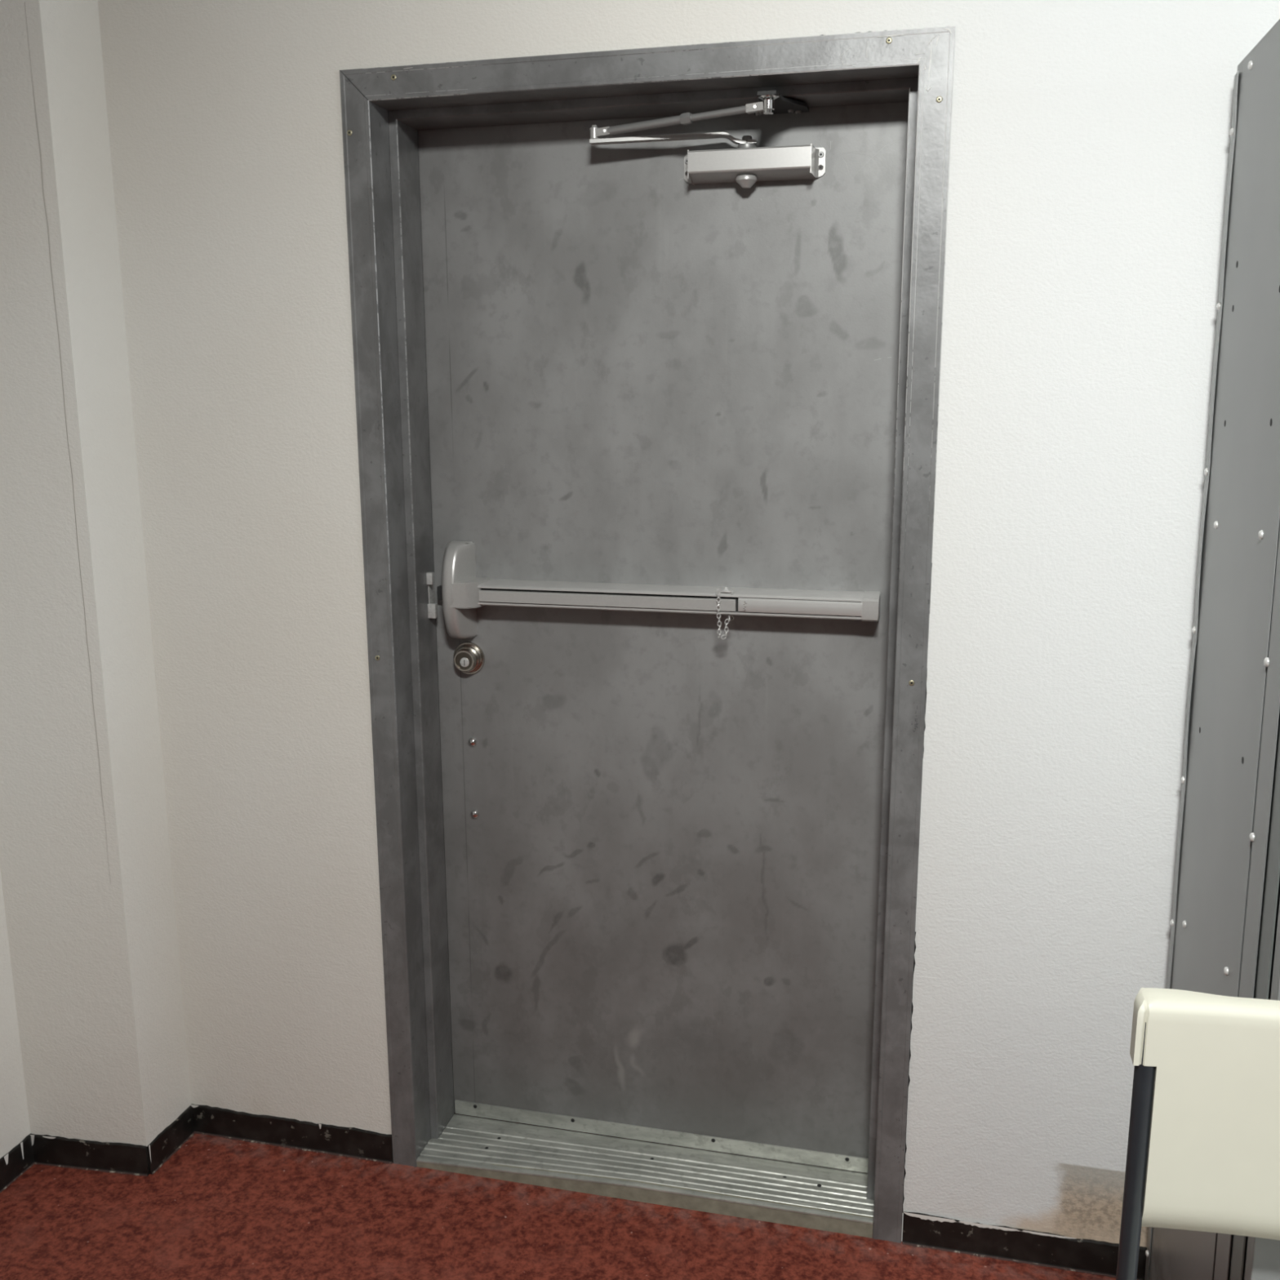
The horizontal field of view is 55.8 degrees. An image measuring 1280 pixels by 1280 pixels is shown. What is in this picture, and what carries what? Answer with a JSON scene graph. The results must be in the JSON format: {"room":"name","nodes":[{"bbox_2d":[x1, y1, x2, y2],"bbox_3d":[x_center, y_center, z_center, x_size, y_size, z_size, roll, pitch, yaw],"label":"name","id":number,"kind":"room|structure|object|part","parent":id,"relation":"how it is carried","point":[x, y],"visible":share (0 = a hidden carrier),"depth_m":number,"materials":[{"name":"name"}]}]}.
{"room":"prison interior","nodes":[
{"label":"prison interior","id":0,"kind":"room"},
{"bbox_2d":[0,871,30,1158],"bbox_3d":[-2.038,0.330,-0.709,0.120,2.720,6.495,3,12,13],"label":"wall","id":1,"kind":"structure","parent":0,"point":[15,1126],"depth_m":2.40,"materials":[{"name":"paint"}]},
{"bbox_2d":[0,1133,34,1192],"bbox_3d":[-1.527,1.273,1.317,0.010,0.065,2.429,3,12,13],"label":"baseboard","id":2,"kind":"structure","parent":1,"relation":"attached to","point":[16,1162],"depth_m":2.43,"materials":[{"name":"black plastic"}]},
{"bbox_2d":[0,0,191,1146],"bbox_3d":[-1.103,-0.274,2.262,0.257,2.720,0.171,3,12,13],"label":"wall column","id":3,"kind":"structure","parent":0,"point":[86,864],"depth_m":2.26,"materials":[{"name":"paint"}]},
{"bbox_2d":[30,1133,149,1176],"bbox_3d":[-1.117,1.042,2.449,0.258,0.065,0.009,2,12,9],"label":"baseboard","id":4,"kind":"structure","parent":3,"relation":"attached to","point":[55,1151],"depth_m":2.45,"materials":[{"name":"black plastic"}]},
{"bbox_2d":[146,1105,195,1174],"bbox_3d":[-0.967,1.031,2.503,0.010,0.064,0.152,3,12,13],"label":"baseboard","id":5,"kind":"structure","parent":3,"relation":"attached to","point":[170,1140],"depth_m":2.50,"materials":[{"name":"black plastic"}]},
{"bbox_2d":[0,1112,1115,1279],"bbox_3d":[0.825,1.832,-1.021,5.960,0.120,6.920,3,12,13],"label":"floor","id":6,"kind":"structure","parent":0,"point":[218,1208],"depth_m":2.26,"materials":[{"name":"red carpet"}]},
{"bbox_2d":[416,1114,874,1224],"bbox_3d":[0.008,1.058,2.425,0.911,0.034,0.164,3,12,13],"label":"threshold","id":7,"kind":"object","parent":6,"relation":"on","point":[466,1141],"visible":0.99,"depth_m":2.42,"materials":[{"name":"metal"}]},
{"bbox_2d":[1115,987,1279,1279],"bbox_3d":[0.715,0.874,1.165,0.452,0.892,0.487,3,12,13],"label":"plastic chair","id":8,"kind":"object","parent":6,"relation":"on","point":[1203,1153],"visible":1,"depth_m":1.32,"materials":[{"name":"beige plastic"}]},
{"bbox_3d":[0.560,0.832,1.419,0.022,0.861,0.054,3,12,13],"label":"leg","id":9,"kind":"part","parent":8,"relation":"part of","materials":[{"name":"black metal"}]},
{"bbox_2d":[1144,18,1279,1279],"bbox_3d":[1.216,0.231,1.520,0.892,1.989,0.618,2,12,14],"label":"tall cabinet","id":10,"kind":"object","parent":6,"relation":"on","point":[1224,940],"visible":0.85,"depth_m":1.62,"materials":[{"name":"grey metal"}]},
{"bbox_3d":[0.867,0.167,1.904,0.019,1.976,0.028,2,12,14],"label":"post","id":11,"kind":"part","parent":10,"relation":"part of","materials":[{"name":"grey metal"}]},
{"bbox_3d":[0.757,0.248,1.477,0.002,1.988,0.062,2,12,14],"label":"post","id":12,"kind":"part","parent":10,"relation":"part of","materials":[{"name":"grey metal"}]},
{"bbox_3d":[1.210,-0.746,1.343,0.882,0.004,0.572,2,12,14],"label":"panel","id":13,"kind":"part","parent":10,"relation":"part of","materials":[{"name":"grey metal"}]},
{"bbox_3d":[0.933,0.274,1.289,0.447,1.952,0.028,2,12,14],"label":"cabinet door","id":14,"kind":"part","parent":10,"relation":"part of","materials":[{"name":"grey metal"}]},
{"bbox_2d":[97,0,1279,1247],"bbox_3d":[1.595,-0.190,1.801,5.960,2.720,0.200,3,12,13],"label":"wall","id":15,"kind":"structure","parent":0,"point":[1090,142],"depth_m":2.08,"materials":[{"name":"paint"}]},
{"bbox_2d":[190,1103,392,1164],"bbox_3d":[-0.730,1.027,2.518,0.462,0.065,0.010,3,12,13],"label":"baseboard","id":16,"kind":"structure","parent":15,"relation":"attached to","point":[349,1142],"depth_m":2.52,"materials":[{"name":"black plastic"}]},
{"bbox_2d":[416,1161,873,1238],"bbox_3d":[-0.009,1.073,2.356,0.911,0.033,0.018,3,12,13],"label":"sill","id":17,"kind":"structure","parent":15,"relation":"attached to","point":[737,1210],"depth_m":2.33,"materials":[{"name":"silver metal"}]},
{"bbox_2d":[339,25,955,1243],"bbox_3d":[0.012,0.051,2.244,1.019,2.082,0.211,3,12,13],"label":"door frame","id":18,"kind":"structure","parent":15,"relation":"attached to","point":[384,109],"depth_m":2.12,"materials":[{"name":"grey paint"}]},
{"bbox_3d":[-0.401,-0.089,2.361,0.015,0.089,0.035,3,12,13],"label":"strike plate","id":19,"kind":"part","parent":18,"relation":"part of","materials":[{"name":"metal"}]},
{"bbox_2d":[417,90,908,1173],"bbox_3d":[0.012,0.067,2.257,0.906,2.005,0.193,3,12,13],"label":"door","id":20,"kind":"structure","parent":15,"relation":"in","point":[662,352],"depth_m":2.28,"materials":[{"name":"grey paint"}]},
{"bbox_3d":[0.056,-0.854,2.067,0.285,0.019,0.020,1,12,7],"label":"arm","id":21,"kind":"part","parent":20,"relation":"part of","materials":[{"name":"silver metal"}]},
{"bbox_3d":[0.062,-0.863,2.009,0.258,0.022,0.019,6,13,26],"label":"rod","id":22,"kind":"part","parent":20,"relation":"part of","materials":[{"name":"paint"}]},
{"bbox_3d":[0.080,-0.816,2.087,0.018,0.051,0.055,3,12,13],"label":"plate","id":23,"kind":"part","parent":20,"relation":"part of","materials":[{"name":"silver metal"}]},
{"bbox_2d":[715,586,733,639],"bbox_3d":[0.151,-0.049,2.191,0.031,0.093,0.028,-5,12,-20],"label":"chain","id":24,"kind":"object","parent":20,"relation":"hanging from","point":[726,589],"visible":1,"depth_m":2.19,"materials":[{"name":"metal"}]},
{"bbox_3d":[0.224,-0.881,1.982,0.092,0.005,0.138,3,12,13],"label":"foot plate","id":25,"kind":"part","parent":20,"relation":"part of","materials":[{"name":"silver metal"}]},
{"bbox_3d":[0.299,-0.806,2.034,0.020,0.051,0.055,3,12,13],"label":"plate","id":26,"kind":"part","parent":20,"relation":"part of","materials":[{"name":"silver metal"}]},
{"bbox_2d":[902,1211,1146,1279],"bbox_3d":[2.418,1.169,1.762,3.982,0.065,0.010,3,12,13],"label":"baseboard","id":27,"kind":"structure","parent":15,"relation":"attached to","point":[1044,1249],"depth_m":2.18,"materials":[{"name":"black plastic"}]}
]}

